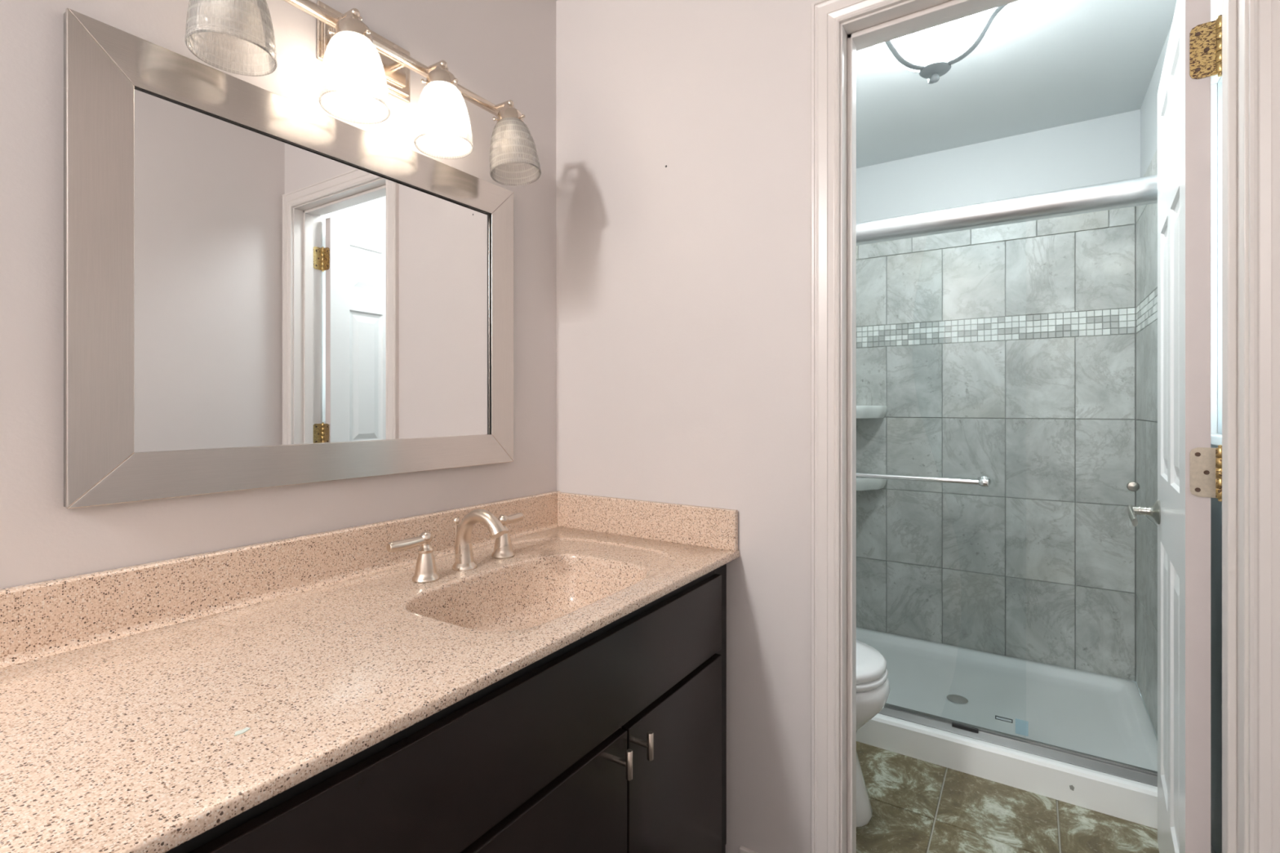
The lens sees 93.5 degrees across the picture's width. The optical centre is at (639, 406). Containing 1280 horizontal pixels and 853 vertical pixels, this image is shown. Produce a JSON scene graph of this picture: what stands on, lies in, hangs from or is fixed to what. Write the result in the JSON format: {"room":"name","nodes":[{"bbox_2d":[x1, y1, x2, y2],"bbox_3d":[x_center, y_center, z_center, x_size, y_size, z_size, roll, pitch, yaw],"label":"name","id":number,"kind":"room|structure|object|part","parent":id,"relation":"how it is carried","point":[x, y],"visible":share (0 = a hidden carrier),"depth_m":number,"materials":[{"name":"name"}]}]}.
{"room":"bathroom","nodes":[
{"label":"bathroom","id":0,"kind":"room"},
{"bbox_2d":[0,0,555,589],"bbox_3d":[-1.156,-0.020,0.510,0.100,2.400,3.395,0,0,33],"label":"wall","id":1,"kind":"structure","parent":0,"point":[499,51],"depth_m":1.11,"materials":[{"name":"paint"}]},
{"bbox_2d":[0,490,560,668],"bbox_3d":[-0.637,0.303,1.185,0.030,0.102,1.463,0,0,33],"label":"backsplash","id":2,"kind":"structure","parent":1,"relation":"attached to","point":[41,620],"depth_m":1.03,"materials":[{"name":"stone"}]},
{"bbox_2d":[63,8,513,508],"bbox_3d":[-0.597,-0.216,1.260,0.021,0.730,0.902,0,0,33],"label":"wall mirror","id":3,"kind":"object","parent":1,"relation":"attached to","point":[263,288],"visible":1,"depth_m":1.09,"materials":[{"name":"metal"}]},
{"bbox_3d":[-0.815,-0.216,0.910,0.006,0.729,0.079,0,0,33],"label":"frame rail","id":4,"kind":"part","parent":3,"relation":"part of","materials":[{"name":"metal"}]},
{"bbox_3d":[-0.590,0.111,1.255,0.006,0.077,0.901,0,0,33],"label":"frame rail","id":5,"kind":"part","parent":3,"relation":"part of","materials":[{"name":"metal"}]},
{"bbox_3d":[-0.590,-0.541,1.255,0.006,0.079,0.901,0,0,33],"label":"frame rail","id":6,"kind":"part","parent":3,"relation":"part of","materials":[{"name":"metal"}]},
{"bbox_2d":[134,88,489,452],"bbox_3d":[-0.594,-0.215,1.258,0.002,0.578,0.748,0,0,33],"label":"mirror glass","id":7,"kind":"object","parent":3,"relation":"attached to","point":[293,293],"depth_m":1.15,"materials":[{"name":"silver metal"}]},
{"bbox_3d":[-0.366,-0.216,1.600,0.006,0.729,0.079,0,0,33],"label":"frame rail","id":8,"kind":"part","parent":3,"relation":"part of","materials":[{"name":"metal"}]},
{"bbox_2d":[184,0,541,185],"bbox_3d":[-0.505,-0.685,1.240,0.194,0.247,0.745,0,0,33],"label":"vanity light","id":9,"kind":"object","parent":1,"relation":"attached to","point":[344,42],"visible":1,"depth_m":1.24,"materials":[{"name":"white glass"}]},
{"bbox_3d":[-0.659,-0.634,0.975,0.124,0.133,0.124,0,0,33],"label":"lamp shade","id":10,"kind":"part","parent":9,"relation":"part of","materials":[{"name":"clear glass"}]},
{"bbox_3d":[-0.660,-0.664,0.975,0.057,0.103,0.057,0,0,33],"label":"bulb","id":11,"kind":"part","parent":9,"relation":"part of","materials":[{"name":"glass"}]},
{"bbox_3d":[-0.559,-0.750,1.164,0.061,0.018,0.026,0,0,33],"label":"arm","id":12,"kind":"part","parent":9,"relation":"part of","materials":[{"name":"silver metal"}]},
{"bbox_3d":[-0.543,-0.634,1.148,0.124,0.135,0.124,0,0,33],"label":"lamp shade","id":13,"kind":"part","parent":9,"relation":"part of","materials":[{"name":"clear glass"}]},
{"bbox_3d":[-0.522,-0.750,1.317,0.038,0.016,0.016,0,0,33],"label":"stem","id":14,"kind":"part","parent":9,"relation":"part of","materials":[{"name":"silver metal"}]},
{"bbox_3d":[-0.447,-0.750,1.336,0.061,0.018,0.026,0,0,33],"label":"arm","id":15,"kind":"part","parent":9,"relation":"part of","materials":[{"name":"silver metal"}]},
{"bbox_3d":[-0.429,-0.634,1.319,0.124,0.136,0.124,0,0,33],"label":"lamp shade","id":16,"kind":"part","parent":9,"relation":"part of","materials":[{"name":"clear glass"}]},
{"bbox_3d":[-0.337,-0.750,1.506,0.061,0.018,0.026,0,0,33],"label":"arm","id":17,"kind":"part","parent":9,"relation":"part of","materials":[{"name":"silver metal"}]},
{"bbox_3d":[-0.313,-0.665,1.486,0.056,0.102,0.057,0,0,33],"label":"bulb","id":18,"kind":"part","parent":9,"relation":"part of","materials":[{"name":"glass"}]},
{"bbox_3d":[-0.307,-0.633,1.481,0.125,0.143,0.124,0,0,33],"label":"lamp shade","id":19,"kind":"part","parent":9,"relation":"part of","materials":[{"name":"clear glass"}]},
{"bbox_2d":[555,0,817,852],"bbox_3d":[0.439,-0.020,1.429,1.572,2.400,0.116,0,0,33],"label":"wall","id":20,"kind":"structure","parent":0,"point":[683,126],"depth_m":1.54,"materials":[{"name":"paint"}]},
{"bbox_2d":[739,845,757,852],"bbox_3d":[0.319,1.130,1.431,0.175,0.100,0.012,0,0,33],"label":"baseboard","id":21,"kind":"structure","parent":20,"relation":"attached to","point":[742,849],"depth_m":1.47,"materials":[{"name":"paint"}]},
{"bbox_2d":[810,0,1279,852],"bbox_3d":[0.758,0.129,1.222,0.784,2.102,0.150,0,0,33],"label":"door frame","id":22,"kind":"structure","parent":20,"relation":"attached to","point":[826,15],"depth_m":1.05,"materials":[{"name":"paint"}]},
{"bbox_2d":[1127,0,1222,852],"bbox_3d":[1.217,0.163,1.343,0.152,2.010,0.656,0,0,33],"label":"door","id":23,"kind":"structure","parent":22,"relation":"attached to","point":[1189,471],"depth_m":1.14,"materials":[{"name":"white paint"}]},
{"bbox_3d":[1.308,0.275,1.559,0.070,0.064,0.131,0,0,33],"label":"handle","id":24,"kind":"part","parent":23,"relation":"part of","materials":[{"name":"silver metal"}]},
{"bbox_2d":[856,109,1140,693],"bbox_3d":[1.418,-0.020,2.937,1.572,2.400,0.110,0,0,33],"label":"wall","id":25,"kind":"structure","parent":0,"point":[1006,354],"depth_m":2.72,"materials":[{"name":"tile"}]},
{"bbox_2d":[856,741,1159,852],"bbox_3d":[0.932,1.220,2.188,1.572,0.080,1.695,0,0,33],"label":"floor","id":26,"kind":"structure","parent":0,"point":[917,806],"depth_m":1.72,"materials":[{"name":"tile"}]},
{"bbox_2d":[856,640,890,827],"bbox_3d":[0.341,0.795,1.925,0.857,0.770,0.424,0,0,33],"label":"toilet","id":27,"kind":"object","parent":26,"relation":"on","point":[873,686],"visible":0.09,"depth_m":1.68,"materials":[{"name":"ceramic"}]},
{"bbox_3d":[0.476,0.736,1.838,0.515,0.034,0.358,0,0,33],"label":"lid","id":28,"kind":"part","parent":27,"relation":"part of","materials":[{"name":"ceramic"}]},
{"bbox_3d":[0.477,0.766,1.837,0.519,0.020,0.362,0,0,33],"label":"seat","id":29,"kind":"part","parent":27,"relation":"part of","materials":[{"name":"ceramic"}]},
{"bbox_2d":[856,626,1157,829],"bbox_3d":[1.258,1.129,2.387,1.208,0.101,0.979,0,0,33],"label":"shower base","id":30,"kind":"object","parent":26,"relation":"on","point":[1106,717],"visible":0.61,"depth_m":2.21,"materials":[{"name":"plastic"}]},
{"bbox_2d":[856,174,1157,786],"bbox_3d":[1.020,0.205,2.021,1.210,1.748,0.100,0,0,33],"label":"shower door","id":31,"kind":"structure","parent":30,"relation":"on","point":[1140,191],"depth_m":1.92,"materials":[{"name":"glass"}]},
{"bbox_2d":[995,716,1011,722],"bbox_3d":[1.182,1.016,1.955,0.043,0.006,0.001,0,0,33],"label":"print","id":32,"kind":"object","parent":31,"relation":"attached to","point":[1001,718],"depth_m":1.95},
{"bbox_3d":[1.446,0.233,1.767,0.030,0.030,0.029,0,0,33],"label":"knob","id":33,"kind":"part","parent":31,"relation":"part of","materials":[{"name":"silver metal"}]},
{"bbox_2d":[856,0,1177,168],"bbox_3d":[0.941,-1.260,2.203,1.772,0.080,1.860,0,0,33],"label":"ceiling","id":34,"kind":"structure","parent":0,"point":[1042,64],"depth_m":2.26,"materials":[{"name":"paint"}]},
{"bbox_2d":[875,4,1007,84],"bbox_3d":[0.895,-1.092,1.797,0.419,0.256,0.425,0,0,33],"label":"ceiling light","id":35,"kind":"object","parent":34,"relation":"attached to","point":[931,52],"visible":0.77,"depth_m":1.74,"materials":[{"name":"glass"}]},
{"bbox_3d":[0.878,-1.001,1.791,0.086,0.026,0.086,0,0,33],"label":"plate","id":36,"kind":"part","parent":35,"relation":"part of","materials":[{"name":"metal"}]},
{"bbox_2d":[1136,0,1222,852],"bbox_3d":[1.595,-0.020,1.688,0.115,2.400,1.810,0,0,33],"label":"wall","id":37,"kind":"structure","parent":0,"point":[1146,215],"depth_m":2.14,"materials":[{"name":"tile"}]},
{"bbox_2d":[1210,841,1215,852],"bbox_3d":[1.318,1.130,1.351,0.012,0.100,0.677,0,0,33],"label":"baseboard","id":38,"kind":"structure","parent":37,"relation":"attached to","point":[1212,851],"depth_m":1.47,"materials":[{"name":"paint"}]},
{"bbox_2d":[1210,75,1222,445],"bbox_3d":[1.302,-0.374,1.256,0.125,0.922,0.545,0,0,33],"label":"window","id":39,"kind":"structure","parent":37,"relation":"in","point":[1215,438],"depth_m":1.45,"materials":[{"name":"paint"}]},
{"bbox_3d":[1.279,0.076,1.271,0.070,0.022,0.545,0,0,33],"label":"sill","id":40,"kind":"part","parent":39,"relation":"part of","materials":[{"name":"paint"}]},
{"bbox_3d":[-0.455,1.220,0.054,1.572,0.080,3.395,0,0,33],"label":"floor","id":41,"kind":"structure","parent":0,"visible":0},
{"bbox_2d":[164,564,726,852],"bbox_3d":[-0.385,0.777,1.035,0.611,0.806,1.436,0,0,33],"label":"vanity cabinet","id":42,"kind":"object","parent":41,"relation":"on","point":[613,740],"visible":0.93,"depth_m":0.95,"materials":[{"name":"brown paint"}]},
{"bbox_2d":[0,490,739,852],"bbox_3d":[-0.402,0.373,1.032,0.592,0.240,1.463,0,0,33],"label":"countertop","id":43,"kind":"structure","parent":42,"relation":"on","point":[126,693],"depth_m":0.86,"materials":[{"name":"stone"}]},
{"bbox_2d":[234,727,250,736],"bbox_3d":[-0.432,0.352,0.653,0.009,0.001,0.016,0,0,33],"label":"flake","id":44,"kind":"object","parent":43,"relation":"on","point":[245,730],"visible":1,"depth_m":0.65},
{"bbox_2d":[386,509,524,583],"bbox_3d":[-0.348,0.289,1.314,0.156,0.134,0.390,0,0,33],"label":"faucet","id":45,"kind":"object","parent":43,"relation":"on","point":[425,571],"visible":1,"depth_m":1.30,"materials":[{"name":"silver metal"}]},
{"bbox_3d":[-0.461,0.272,1.212,0.028,0.029,0.095,0,0,33],"label":"lever","id":46,"kind":"part","parent":45,"relation":"part of","materials":[{"name":"silver metal"}]},
{"bbox_3d":[-0.441,0.317,1.241,0.055,0.078,0.055,0,0,33],"label":"handle","id":47,"kind":"part","parent":45,"relation":"part of","materials":[{"name":"silver metal"}]},
{"bbox_3d":[-0.411,0.302,1.346,0.016,0.109,0.016,0,0,33],"label":"lift rod","id":48,"kind":"part","parent":45,"relation":"part of","materials":[{"name":"silver metal"}]},
{"bbox_3d":[-0.349,0.289,1.306,0.147,0.134,0.055,0,0,33],"label":"spout","id":49,"kind":"part","parent":45,"relation":"part of","materials":[{"name":"silver metal"}]},
{"bbox_3d":[-0.326,0.317,1.436,0.055,0.078,0.055,0,0,33],"label":"handle","id":50,"kind":"part","parent":45,"relation":"part of","materials":[{"name":"silver metal"}]},
{"bbox_3d":[-0.314,0.272,1.468,0.026,0.029,0.095,0,0,21],"label":"lever","id":51,"kind":"part","parent":45,"relation":"part of","materials":[{"name":"silver metal"}]},
{"bbox_3d":[-0.138,0.834,0.941,0.018,0.482,0.396,0,0,33],"label":"cabinet door","id":52,"kind":"part","parent":42,"relation":"part of","materials":[{"name":"brown paint"}]},
{"bbox_3d":[-0.030,0.623,1.055,0.039,0.049,0.012,0,0,33],"label":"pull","id":53,"kind":"part","parent":42,"relation":"part of","materials":[{"name":"silver metal"}]},
{"bbox_3d":[0.007,0.623,1.113,0.039,0.049,0.012,0,0,33],"label":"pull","id":54,"kind":"part","parent":42,"relation":"part of","materials":[{"name":"silver metal"}]},
{"bbox_3d":[0.080,0.834,1.277,0.018,0.482,0.396,0,0,33],"label":"cabinet door","id":55,"kind":"part","parent":42,"relation":"part of","materials":[{"name":"brown paint"}]},
{"bbox_3d":[0.749,0.124,2.725,0.010,2.012,0.986,0,0,33],"label":"wall","id":56,"kind":"structure","parent":0,"visible":0},
{"bbox_2d":[856,405,887,417],"bbox_3d":[1.055,0.025,2.954,0.248,0.062,0.248,0,0,33],"label":"corner shelf","id":57,"kind":"object","parent":56,"relation":"attached to","point":[862,411],"visible":0.6,"depth_m":2.91,"materials":[{"name":"ceramic"}]},
{"bbox_2d":[856,477,887,490],"bbox_3d":[1.055,0.373,2.954,0.248,0.062,0.248,0,0,33],"label":"corner shelf","id":58,"kind":"object","parent":56,"relation":"attached to","point":[862,483],"visible":0.35,"depth_m":2.91,"materials":[{"name":"ceramic"}]}
]}

